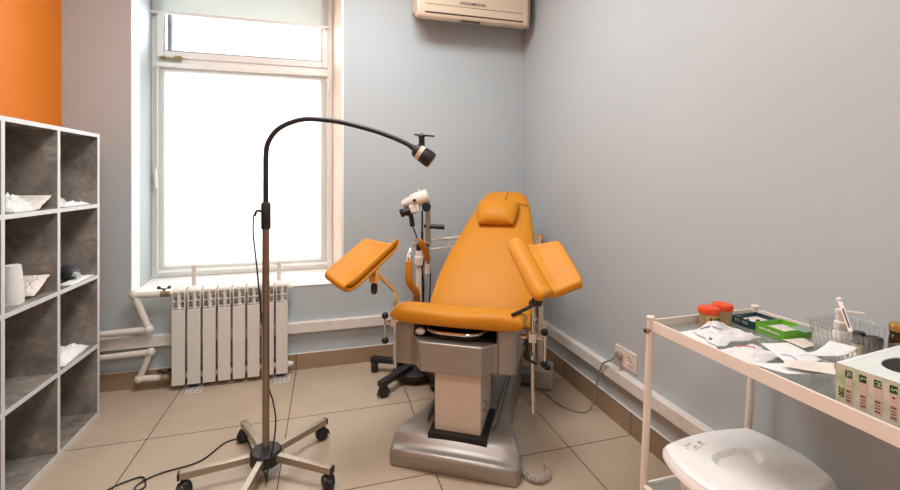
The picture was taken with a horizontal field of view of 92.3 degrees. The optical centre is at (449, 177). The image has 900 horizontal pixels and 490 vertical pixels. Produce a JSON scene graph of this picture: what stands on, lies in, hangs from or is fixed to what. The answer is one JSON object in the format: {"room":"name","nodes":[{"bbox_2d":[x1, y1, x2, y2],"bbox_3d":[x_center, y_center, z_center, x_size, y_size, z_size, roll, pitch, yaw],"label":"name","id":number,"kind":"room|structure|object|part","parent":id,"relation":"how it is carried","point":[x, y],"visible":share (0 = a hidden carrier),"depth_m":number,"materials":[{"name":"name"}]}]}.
{"room":"gynecology examination room","nodes":[
{"label":"gynecology examination room","id":0,"kind":"room"},
{"bbox_2d":[0,0,60,126],"bbox_3d":[-1.553,-0.175,0.161,0.100,2.750,4.560,0,0,-16],"label":"wall","id":1,"kind":"structure","parent":0,"point":[30,30],"depth_m":2.12,"materials":[{"name":"orange paint"}]},
{"bbox_2d":[61,0,523,373],"bbox_3d":[-0.904,-0.175,3.122,2.970,2.750,0.780,0,0,-16],"label":"wall","id":2,"kind":"structure","parent":0,"point":[406,75],"depth_m":2.84,"materials":[{"name":"paint"}]},
{"bbox_2d":[100,285,170,337],"bbox_3d":[-1.848,0.749,2.385,0.542,0.271,0.050,0,0,-16],"label":"pipe","id":3,"kind":"object","parent":2,"relation":"attached to","point":[147,328],"visible":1,"depth_m":2.41,"materials":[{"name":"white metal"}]},
{"bbox_3d":[-1.621,0.630,2.450,0.071,0.033,0.020,0,0,-16],"label":"valve handle","id":4,"kind":"part","parent":3,"relation":"part of","materials":[{"name":"black plastic"}]},
{"bbox_2d":[131,0,139,290],"bbox_3d":[-1.907,-0.370,2.674,0.004,2.100,0.477,0,0,-24],"label":"trim","id":5,"kind":"structure","parent":2,"relation":"attached to","point":[135,4],"depth_m":2.53,"materials":[{"name":"white paint"}]},
{"bbox_2d":[100,348,171,382],"bbox_3d":[-1.849,1.058,2.390,0.542,0.194,0.047,0,0,-16],"label":"pipe","id":6,"kind":"object","parent":2,"relation":"attached to","point":[148,353],"visible":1,"depth_m":2.42,"materials":[{"name":"white metal"}]},
{"bbox_3d":[-1.623,1.104,2.455,0.071,0.033,0.020,0,0,-16],"label":"valve handle","id":7,"kind":"part","parent":6,"relation":"part of","materials":[{"name":"black plastic"}]},
{"bbox_2d":[138,268,331,294],"bbox_3d":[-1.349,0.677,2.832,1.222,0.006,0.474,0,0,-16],"label":"windowsill","id":8,"kind":"structure","parent":2,"relation":"attached to","point":[308,277],"depth_m":2.85,"materials":[{"name":"white paint"}]},
{"bbox_2d":[152,0,331,277],"bbox_3d":[-1.440,-0.373,3.061,1.171,2.094,0.124,0,0,-16],"label":"window","id":9,"kind":"structure","parent":2,"relation":"in","point":[160,53],"depth_m":3.02,"materials":[{"name":"plastic"}]},
{"bbox_3d":[-1.951,0.000,2.870,0.018,0.140,0.036,0,0,-16],"label":"handle","id":10,"kind":"part","parent":9,"relation":"part of","materials":[{"name":"plastic"}]},
{"bbox_2d":[151,0,327,28],"bbox_3d":[-1.435,-1.254,3.005,1.135,0.323,0.042,0,0,-16],"label":"roller blind","id":11,"kind":"object","parent":9,"relation":"attached to","point":[302,13],"visible":1,"depth_m":3.04,"materials":[{"name":"fabric"}]},
{"bbox_2d":[156,62,327,272],"bbox_3d":[-1.421,-0.064,3.018,1.102,1.402,0.036,0,0,-16],"label":"window pane","id":12,"kind":"object","parent":9,"relation":"attached to","point":[214,124],"visible":1,"depth_m":3.01,"materials":[{"name":"glass"}]},
{"bbox_3d":[-1.440,-1.099,3.069,1.106,0.583,0.068,0,0,-16],"label":"sash","id":13,"kind":"part","parent":9,"relation":"part of","materials":[{"name":"plastic"}]},
{"bbox_3d":[-0.892,-0.700,3.177,0.012,0.140,0.012,0,0,-16],"label":"lever","id":14,"kind":"part","parent":9,"relation":"part of","materials":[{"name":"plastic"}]},
{"bbox_2d":[100,314,390,351],"bbox_3d":[-0.806,0.931,2.723,2.720,0.062,0.040,0,0,-16],"label":"trim","id":15,"kind":"structure","parent":2,"relation":"attached to","point":[161,339],"depth_m":2.65,"materials":[{"name":"white plastic"}]},
{"bbox_2d":[100,343,392,392],"bbox_3d":[-0.800,1.149,2.740,2.760,0.102,0.011,0,0,-16],"label":"baseboard","id":16,"kind":"structure","parent":2,"relation":"attached to","point":[124,380],"depth_m":2.70,"materials":[{"name":"brown tile"}]},
{"bbox_2d":[332,0,341,264],"bbox_3d":[-0.784,-0.370,2.994,0.004,2.100,0.475,0,0,-22],"label":"trim","id":17,"kind":"structure","parent":2,"relation":"attached to","point":[336,4],"depth_m":3.00,"materials":[{"name":"beige paint"}]},
{"bbox_2d":[342,0,343,256],"bbox_3d":[-0.689,-0.370,2.775,0.014,2.100,0.004,0,0,-16],"label":"trim","id":18,"kind":"structure","parent":2,"relation":"attached to","point":[342,0],"depth_m":2.77,"materials":[{"name":"white paint"}]},
{"bbox_2d":[411,0,529,29],"bbox_3d":[0.138,-1.164,2.897,0.769,0.320,0.222,0,0,-16],"label":"air conditioner","id":19,"kind":"object","parent":2,"relation":"attached to","point":[515,14],"visible":1,"depth_m":2.81,"materials":[{"name":"plastic"}]},
{"bbox_2d":[27,344,681,489],"bbox_3d":[-0.262,1.250,0.866,2.970,0.100,5.410,0,0,-16],"label":"floor","id":20,"kind":"structure","parent":0,"point":[146,432],"depth_m":1.97,"materials":[{"name":"tile"}]},
{"bbox_2d":[0,115,99,489],"bbox_3d":[-1.727,0.490,1.490,0.287,1.420,1.376,0,0,-16],"label":"shelving unit","id":21,"kind":"object","parent":20,"relation":"on","point":[45,405],"visible":0.93,"depth_m":1.84,"materials":[{"name":"laminate"}]},
{"bbox_2d":[5,264,24,306],"bbox_3d":[-1.689,0.413,1.664,0.072,0.150,0.080,0,0,-27],"label":"paper roll","id":22,"kind":"object","parent":21,"relation":"on","point":[14,283],"visible":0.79,"depth_m":1.65,"materials":[{"name":"white paper"}]},
{"bbox_2d":[5,192,35,212],"bbox_3d":[-1.701,0.094,1.648,0.133,0.076,0.155,0,0,-22],"label":"cloth bundle","id":23,"kind":"object","parent":21,"relation":"on","point":[13,204],"visible":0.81,"depth_m":1.65,"materials":[{"name":"white fabric"}]},
{"bbox_2d":[15,195,51,208],"bbox_3d":[-1.743,0.102,1.777,0.133,0.056,0.094,0,0,-16],"label":"paper packet","id":24,"kind":"object","parent":21,"relation":"on","point":[36,201],"visible":0.48,"depth_m":1.79,"materials":[{"name":"white paper"}]},
{"bbox_2d":[23,274,49,296],"bbox_3d":[-1.741,0.443,1.768,0.122,0.071,0.100,0,0,-13],"label":"paper packet","id":25,"kind":"object","parent":21,"relation":"on","point":[32,283],"visible":0.45,"depth_m":1.77,"materials":[{"name":"white paper"}]},
{"bbox_3d":[-1.724,1.191,1.491,0.277,0.018,1.376,0,0,-16],"label":"board","id":26,"kind":"part","parent":21,"relation":"part of","materials":[{"name":"stone"}]},
{"bbox_2d":[60,265,80,279],"bbox_3d":[-1.804,0.452,2.048,0.152,0.072,0.072,0,0,23],"label":"bulb","id":27,"kind":"object","parent":21,"relation":"on","point":[67,272],"visible":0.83,"depth_m":2.02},
{"bbox_2d":[60,343,88,366],"bbox_3d":[-1.817,0.811,1.998,0.153,0.052,0.255,0,0,-22],"label":"paper packet","id":28,"kind":"object","parent":21,"relation":"on","point":[68,353],"visible":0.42,"depth_m":2.00,"materials":[{"name":"white paper"}]},
{"bbox_2d":[60,200,89,206],"bbox_3d":[-1.783,0.121,2.019,0.077,0.022,0.246,0,0,-19],"label":"paper packet","id":29,"kind":"object","parent":21,"relation":"on","point":[70,203],"visible":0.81,"depth_m":2.00,"materials":[{"name":"white paper"}]},
{"bbox_2d":[60,274,94,285],"bbox_3d":[-1.774,0.483,2.052,0.056,0.010,0.226,0,0,-19],"label":"paper packet","id":30,"kind":"object","parent":21,"relation":"on","point":[76,280],"visible":0.94,"depth_m":2.02,"materials":[{"name":"white paper"}]},
{"bbox_3d":[-1.910,0.490,2.144,0.277,1.384,0.018,0,0,-16],"label":"panel","id":31,"kind":"part","parent":21,"relation":"part of","materials":[{"name":"stone"}]},
{"bbox_2d":[172,261,292,394],"bbox_3d":[-1.261,0.858,2.523,0.646,0.685,0.154,0,0,-16],"label":"radiator","id":32,"kind":"object","parent":20,"relation":"on","point":[186,358],"visible":0.94,"depth_m":2.50,"materials":[{"name":"white metal"}]},
{"bbox_3d":[-1.500,0.852,2.531,0.024,0.673,0.008,0,0,-16],"label":"stand post","id":33,"kind":"part","parent":32,"relation":"part of","materials":[{"name":"white metal"}]},
{"bbox_3d":[-1.455,1.194,2.468,0.092,0.012,0.154,0,0,-16],"label":"foot plate","id":34,"kind":"part","parent":32,"relation":"part of","materials":[{"name":"white metal"}]},
{"bbox_3d":[-1.053,0.852,2.658,0.024,0.673,0.008,0,0,-16],"label":"stand post","id":35,"kind":"part","parent":32,"relation":"part of","materials":[{"name":"white metal"}]},
{"bbox_3d":[-1.008,1.194,2.595,0.092,0.012,0.154,0,0,-16],"label":"foot plate","id":36,"kind":"part","parent":32,"relation":"part of","materials":[{"name":"white metal"}]},
{"bbox_2d":[107,117,435,489],"bbox_3d":[-0.749,0.477,1.729,1.344,1.445,0.602,0,0,-16],"label":"lamp","id":37,"kind":"object","parent":20,"relation":"on","point":[266,454],"visible":1,"depth_m":1.73,"materials":[{"name":"metal"}]},
{"bbox_3d":[-1.079,0.675,1.755,0.725,1.050,0.374,0,0,-16],"label":"power cord","id":38,"kind":"part","parent":37,"relation":"part of","materials":[{"name":"black plastic"}]},
{"bbox_3d":[-0.903,1.123,1.680,0.256,0.032,0.026,0,0,-23],"label":"leg","id":39,"kind":"part","parent":37,"relation":"part of","materials":[{"name":"metal"}]},
{"bbox_3d":[-0.858,1.123,1.877,0.026,0.032,0.256,0,0,-41],"label":"leg","id":40,"kind":"part","parent":37,"relation":"part of","materials":[{"name":"metal"}]},
{"bbox_3d":[-0.736,1.123,1.575,0.026,0.032,0.256,0,0,-3],"label":"leg","id":41,"kind":"part","parent":37,"relation":"part of","materials":[{"name":"metal"}]},
{"bbox_3d":[-0.648,1.123,1.890,0.026,0.032,0.256,0,0,34],"label":"leg","id":42,"kind":"part","parent":37,"relation":"part of","materials":[{"name":"metal"}]},
{"bbox_3d":[-0.579,1.123,1.699,0.256,0.032,0.026,0,0,16],"label":"leg","id":43,"kind":"part","parent":37,"relation":"part of","materials":[{"name":"metal"}]},
{"bbox_3d":[-0.104,-0.149,1.747,0.082,0.059,0.031,0,0,0],"label":"grip handle","id":44,"kind":"part","parent":37,"relation":"part of","materials":[{"name":"black plastic"}]},
{"bbox_2d":[370,189,458,397],"bbox_3d":[-0.173,0.635,2.620,0.590,1.129,0.452,0,0,-16],"label":"colposcope","id":45,"kind":"object","parent":20,"relation":"on","point":[411,205],"visible":0.65,"depth_m":2.58,"materials":[{"name":"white plastic"}]},
{"bbox_3d":[-0.372,1.122,2.653,0.241,0.040,0.044,0,0,15],"label":"leg","id":46,"kind":"part","parent":45,"relation":"part of","materials":[{"name":"black plastic"}]},
{"bbox_3d":[-0.308,1.122,2.456,0.044,0.040,0.266,0,0,33],"label":"leg","id":47,"kind":"part","parent":45,"relation":"part of","materials":[{"name":"black plastic"}]},
{"bbox_3d":[-0.168,0.300,2.609,0.016,0.200,0.016,0,0,-16],"label":"tilt lever","id":48,"kind":"part","parent":45,"relation":"part of","materials":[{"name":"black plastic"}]},
{"bbox_3d":[-0.126,1.122,2.495,0.044,0.039,0.181,0,0,-36],"label":"leg","id":49,"kind":"part","parent":45,"relation":"part of","materials":[{"name":"black plastic"}]},
{"bbox_3d":[-0.153,0.307,2.608,0.073,0.215,0.031,0,0,0],"label":"post","id":50,"kind":"part","parent":45,"relation":"part of","materials":[{"name":"metal"}]},
{"bbox_3d":[-0.096,0.296,2.609,0.127,0.037,0.030,0,0,1],"label":"arm handle","id":51,"kind":"part","parent":45,"relation":"part of","materials":[{"name":"black plastic"}]},
{"bbox_3d":[-0.022,0.407,2.691,0.265,0.073,0.027,0,0,-32],"label":"swing arm","id":52,"kind":"part","parent":45,"relation":"part of"},
{"bbox_2d":[325,192,622,487],"bbox_3d":[0.219,0.646,2.136,1.210,1.112,1.262,0,0,15],"label":"chair","id":53,"kind":"object","parent":20,"relation":"on","point":[493,283],"visible":1,"depth_m":1.82,"materials":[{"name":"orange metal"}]},
{"bbox_3d":[-0.322,0.469,1.830,0.030,0.048,0.030,0,0,15],"label":"clamp knob","id":54,"kind":"part","parent":53,"relation":"part of","materials":[{"name":"black plastic"}]},
{"bbox_3d":[-0.305,0.765,2.029,0.033,0.033,0.033,0,0,15],"label":"ball knob","id":55,"kind":"part","parent":53,"relation":"part of","materials":[{"name":"black plastic"}]},
{"bbox_3d":[-0.305,0.648,2.029,0.033,0.033,0.033,0,0,15],"label":"ball knob","id":56,"kind":"part","parent":53,"relation":"part of","materials":[{"name":"black plastic"}]},
{"bbox_3d":[-0.301,0.707,2.041,0.016,0.108,0.038,0,0,15],"label":"clamp lever","id":57,"kind":"part","parent":53,"relation":"part of","materials":[{"name":"silver metal"}]},
{"bbox_3d":[-0.286,0.651,1.948,0.019,0.498,0.220,0,0,16],"label":"leg rest rod","id":58,"kind":"part","parent":53,"relation":"part of","materials":[{"name":"silver metal"}]},
{"bbox_3d":[-0.237,0.683,2.039,0.147,0.038,0.042,0,0,15],"label":"rail","id":59,"kind":"part","parent":53,"relation":"part of","materials":[{"name":"silver metal"}]},
{"bbox_3d":[-0.171,0.518,2.376,0.023,0.364,0.355,0,0,15],"label":"grab handle","id":60,"kind":"part","parent":53,"relation":"part of","materials":[{"name":"silver metal"}]},
{"bbox_3d":[-0.128,0.665,1.871,0.045,0.032,0.032,0,0,15],"label":"tray knob","id":61,"kind":"part","parent":53,"relation":"part of","materials":[{"name":"white plastic"}]},
{"bbox_2d":[429,325,487,340],"bbox_3d":[0.035,0.670,1.902,0.262,0.020,0.188,0,0,15],"label":"tray","id":62,"kind":"object","parent":53,"relation":"on","point":[436,333],"depth_m":1.82,"materials":[{"name":"silver metal"}]},
{"bbox_3d":[0.055,0.591,1.932,0.582,0.085,0.315,0,0,15],"label":"seat","id":63,"kind":"part","parent":53,"relation":"part of","materials":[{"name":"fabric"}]},
{"bbox_3d":[0.222,0.411,2.441,0.548,0.644,0.672,0,0,15],"label":"backrest","id":64,"kind":"part","parent":53,"relation":"part of","materials":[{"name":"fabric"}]},
{"bbox_2d":[477,200,517,224],"bbox_3d":[0.276,0.204,2.544,0.245,0.143,0.146,0,0,15],"label":"pillow","id":65,"kind":"object","parent":53,"relation":"on","point":[489,212],"depth_m":2.50,"materials":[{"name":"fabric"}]},
{"bbox_3d":[0.306,0.538,1.795,0.034,0.035,0.174,0,0,42],"label":"clamp handle","id":66,"kind":"part","parent":53,"relation":"part of","materials":[{"name":"black plastic"}]},
{"bbox_3d":[0.461,1.150,2.517,0.120,0.060,0.100,0,0,15],"label":"foot arm","id":67,"kind":"part","parent":53,"relation":"part of","materials":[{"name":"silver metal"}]},
{"bbox_3d":[0.344,0.744,1.842,0.060,0.099,0.028,0,0,24],"label":"locking knob","id":68,"kind":"part","parent":53,"relation":"part of","materials":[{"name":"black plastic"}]},
{"bbox_3d":[0.349,0.714,1.781,0.023,0.623,0.223,0,0,5],"label":"leg rest rod","id":69,"kind":"part","parent":53,"relation":"part of","materials":[{"name":"silver metal"}]},
{"bbox_3d":[0.357,0.695,1.883,0.123,0.038,0.042,0,0,15],"label":"rail","id":70,"kind":"part","parent":53,"relation":"part of","materials":[{"name":"silver metal"}]},
{"bbox_3d":[0.330,1.183,1.723,0.171,0.032,0.093,0,0,-7],"label":"coiled cord","id":71,"kind":"part","parent":53,"relation":"part of","materials":[{"name":"white plastic"}]},
{"bbox_3d":[0.340,0.469,1.657,0.030,0.048,0.030,0,0,15],"label":"clamp knob","id":72,"kind":"part","parent":53,"relation":"part of","materials":[{"name":"black plastic"}]},
{"bbox_3d":[0.460,0.497,2.210,0.023,0.407,0.355,0,0,15],"label":"grab handle","id":73,"kind":"part","parent":53,"relation":"part of","materials":[{"name":"silver metal"}]},
{"bbox_3d":[0.538,0.964,2.538,0.050,0.247,0.060,0,0,15],"label":"drive post","id":74,"kind":"part","parent":53,"relation":"part of","materials":[{"name":"silver metal"}]},
{"bbox_3d":[0.407,0.729,1.855,0.016,0.128,0.038,0,0,15],"label":"clamp lever","id":75,"kind":"part","parent":53,"relation":"part of","materials":[{"name":"silver metal"}]},
{"bbox_3d":[0.403,0.797,1.843,0.033,0.033,0.033,0,0,15],"label":"ball knob","id":76,"kind":"part","parent":53,"relation":"part of","materials":[{"name":"black plastic"}]},
{"bbox_3d":[0.403,0.660,1.843,0.033,0.033,0.033,0,0,15],"label":"ball knob","id":77,"kind":"part","parent":53,"relation":"part of","materials":[{"name":"black plastic"}]},
{"bbox_3d":[0.652,1.031,2.247,0.448,0.345,0.083,0,0,42],"label":"power cord","id":78,"kind":"part","parent":53,"relation":"part of","materials":[{"name":"grey plastic"}]},
{"bbox_2d":[640,304,899,489],"bbox_3d":[0.867,0.802,0.991,0.440,0.796,0.793,0,0,-16],"label":"trolley","id":79,"kind":"object","parent":20,"relation":"on","point":[871,425],"visible":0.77,"depth_m":1.15,"materials":[{"name":"metal"}]},
{"bbox_3d":[0.580,0.791,1.282,0.021,0.759,0.066,0,0,-16],"label":"leg","id":80,"kind":"part","parent":79,"relation":"part of","materials":[{"name":"white metal"}]},
{"bbox_3d":[0.678,0.917,0.938,0.016,0.016,0.729,0,0,-16],"label":"long rail","id":81,"kind":"part","parent":79,"relation":"part of","materials":[{"name":"white metal"}]},
{"bbox_3d":[0.769,0.917,1.342,0.396,0.016,0.016,0,0,-16],"label":"rail","id":82,"kind":"part","parent":79,"relation":"part of","materials":[{"name":"white metal"}]},
{"bbox_2d":[681,330,716,347],"bbox_3d":[0.684,0.433,1.154,0.094,0.002,0.138,0,0,-23],"label":"paper sheet","id":83,"kind":"object","parent":79,"relation":"on","point":[690,333],"visible":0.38,"depth_m":1.18,"materials":[{"name":"white paper"}]},
{"bbox_3d":[0.776,0.430,1.317,0.388,0.031,0.006,0,0,-16],"label":"rail","id":84,"kind":"part","parent":79,"relation":"part of","materials":[{"name":"white metal"}]},
{"bbox_2d":[697,304,719,322],"bbox_3d":[0.749,0.404,1.250,0.057,0.062,0.057,0,0,-16],"label":"jar","id":85,"kind":"object","parent":79,"relation":"on","point":[705,309],"visible":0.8,"depth_m":1.23,"materials":[{"name":"plastic"}]},
{"bbox_3d":[0.749,0.382,1.250,0.057,0.018,0.057,0,0,-16],"label":"lid","id":86,"kind":"part","parent":85,"relation":"part of","materials":[{"name":"plastic"}]},
{"bbox_2d":[711,301,733,316],"bbox_3d":[0.808,0.404,1.282,0.057,0.062,0.057,0,0,40],"label":"jar","id":87,"kind":"object","parent":79,"relation":"on","point":[724,306],"visible":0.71,"depth_m":1.26,"materials":[{"name":"plastic"}]},
{"bbox_3d":[0.808,0.382,1.282,0.057,0.018,0.057,0,0,40],"label":"lid","id":88,"kind":"part","parent":87,"relation":"part of","materials":[{"name":"plastic"}]},
{"bbox_2d":[691,321,761,346],"bbox_3d":[0.741,0.412,1.168,0.162,0.035,0.112,0,0,-16],"label":"plastic bag","id":89,"kind":"object","parent":79,"relation":"on","point":[718,333],"visible":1,"depth_m":1.16,"materials":[{"name":"white plastic"}]},
{"bbox_2d":[662,428,836,489],"bbox_3d":[0.785,0.826,1.152,0.379,0.156,0.286,0,0,-16],"label":"container","id":90,"kind":"object","parent":79,"relation":"on","point":[740,458],"visible":1,"depth_m":1.14,"materials":[{"name":"white plastic"}]},
{"bbox_2d":[720,344,778,366],"bbox_3d":[0.734,0.423,1.043,0.129,0.015,0.108,0,0,-16],"label":"plastic bag","id":91,"kind":"object","parent":79,"relation":"on","point":[752,353],"visible":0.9,"depth_m":1.03,"materials":[{"name":"white plastic"}]},
{"bbox_3d":[0.961,0.791,1.391,0.021,0.759,0.066,0,0,-16],"label":"leg","id":92,"kind":"part","parent":79,"relation":"part of","materials":[{"name":"white metal"}]},
{"bbox_2d":[731,312,776,329],"bbox_3d":[0.903,0.424,1.281,0.099,0.023,0.070,0,0,-17],"label":"box","id":93,"kind":"object","parent":79,"relation":"on","point":[747,320],"visible":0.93,"depth_m":1.29,"materials":[{"name":"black cardboard"}]},
{"bbox_3d":[0.685,0.430,0.940,0.021,0.031,0.660,0,0,-16],"label":"long rail","id":94,"kind":"part","parent":79,"relation":"part of","materials":[{"name":"white metal"}]},
{"bbox_2d":[755,319,811,340],"bbox_3d":[0.933,0.423,1.196,0.103,0.025,0.104,0,0,-14],"label":"box","id":95,"kind":"object","parent":79,"relation":"on","point":[781,329],"visible":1,"depth_m":1.20,"materials":[{"name":"green"}]},
{"bbox_2d":[750,362,825,373],"bbox_3d":[0.740,0.410,0.929,0.148,0.003,0.054,0,0,2],"label":"pouch","id":96,"kind":"object","parent":79,"relation":"on","point":[778,367],"visible":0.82,"depth_m":0.92,"materials":[{"name":"white paper"}]},
{"bbox_2d":[783,360,835,374],"bbox_3d":[0.772,0.399,0.929,0.110,0.010,0.071,0,0,23],"label":"pouch","id":97,"kind":"object","parent":96,"relation":"on","point":[822,367],"visible":0.99,"depth_m":0.92,"materials":[{"name":"paper"}]},
{"bbox_2d":[761,343,821,361],"bbox_3d":[0.833,0.426,1.042,0.095,0.006,0.171,0,0,14],"label":"pouch","id":98,"kind":"object","parent":79,"relation":"on","point":[785,351],"visible":0.82,"depth_m":1.05,"materials":[{"name":"paper"}]},
{"bbox_2d":[783,338,815,348],"bbox_3d":[0.919,0.430,1.127,0.073,0.002,0.061,0,0,-16],"label":"pouch","id":99,"kind":"object","parent":79,"relation":"on","point":[804,343],"visible":1,"depth_m":1.12,"materials":[{"name":"paper"}]},
{"bbox_3d":[1.052,0.430,1.044,0.021,0.031,0.660,0,0,-16],"label":"long rail","id":100,"kind":"part","parent":79,"relation":"part of","materials":[{"name":"white metal"}]},
{"bbox_2d":[796,340,857,355],"bbox_3d":[0.834,0.385,0.959,0.126,0.021,0.046,0,0,-16],"label":"pouch","id":101,"kind":"object","parent":79,"relation":"on","point":[832,348],"visible":1,"depth_m":0.96,"materials":[{"name":"white paper"}]},
{"bbox_2d":[836,345,899,427],"bbox_3d":[0.878,0.394,0.811,0.246,0.083,0.135,0,0,-22],"label":"glove box","id":102,"kind":"object","parent":79,"relation":"on","point":[869,383],"visible":1,"depth_m":0.79,"materials":[{"name":"white cardboard"}]},
{"bbox_3d":[0.964,0.392,1.008,0.140,0.086,0.178,0,0,-16],"label":"plastic tray","id":103,"kind":"object","parent":79,"relation":"on","visible":0},
{"bbox_2d":[836,297,852,331],"bbox_3d":[0.909,0.315,0.996,0.012,0.069,0.053,0,0,18],"label":"stick","id":104,"kind":"object","parent":103,"relation":"on","point":[839,299],"visible":1,"depth_m":0.99,"materials":[{"name":"white plastic"}]},
{"bbox_2d":[832,308,864,358],"bbox_3d":[0.948,0.375,1.031,0.034,0.115,0.058,0,0,-28],"label":"pump bottle","id":105,"kind":"object","parent":103,"relation":"in","point":[839,334],"visible":0.71,"depth_m":1.03,"materials":[{"name":"white plastic"}]},
{"bbox_2d":[850,330,865,357],"bbox_3d":[0.959,0.397,1.013,0.030,0.071,0.030,0,0,-16],"label":"bottle","id":106,"kind":"object","parent":103,"relation":"in","point":[858,341],"visible":0.6,"depth_m":1.00,"materials":[{"name":"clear plastic"}]},
{"bbox_2d":[865,335,883,353],"bbox_3d":[0.958,0.396,0.975,0.031,0.072,0.031,0,0,-16],"label":"jar","id":107,"kind":"object","parent":103,"relation":"in","point":[873,343],"visible":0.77,"depth_m":0.97,"materials":[{"name":"black plastic"}]},
{"bbox_3d":[0.958,0.367,0.975,0.031,0.014,0.031,0,0,-16],"label":"lid","id":108,"kind":"part","parent":107,"relation":"part of","materials":[{"name":"black plastic"}]},
{"bbox_2d":[888,321,899,347],"bbox_3d":[1.009,0.379,0.968,0.039,0.106,0.039,0,0,-16],"label":"jar","id":109,"kind":"object","parent":103,"relation":"in","point":[893,326],"visible":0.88,"depth_m":0.96,"materials":[{"name":"brown glass"}]},
{"bbox_2d":[524,0,899,489],"bbox_3d":[1.207,-0.175,0.947,0.100,2.750,4.560,0,0,-16],"label":"wall","id":110,"kind":"structure","parent":0,"point":[682,155],"depth_m":1.56,"materials":[{"name":"paint"}]},
{"bbox_2d":[523,330,671,465],"bbox_3d":[1.154,1.145,0.931,0.011,0.110,4.560,0,0,-16],"label":"baseboard","id":111,"kind":"structure","parent":110,"relation":"attached to","point":[618,412],"depth_m":2.17,"materials":[{"name":"brown tile"}]},
{"bbox_2d":[535,319,714,435],"bbox_3d":[1.138,0.957,0.932,0.040,0.057,4.550,0,0,-16],"label":"trim","id":112,"kind":"structure","parent":110,"relation":"attached to","point":[686,422],"depth_m":1.98,"materials":[{"name":"white plastic"}]},
{"bbox_2d":[615,343,636,373],"bbox_3d":[0.833,0.859,2.053,0.014,0.088,0.152,0,0,-16],"label":"wall socket","id":113,"kind":"object","parent":110,"relation":"attached to","point":[629,360],"visible":0.79,"depth_m":2.03,"materials":[{"name":"white plastic"}]}
]}

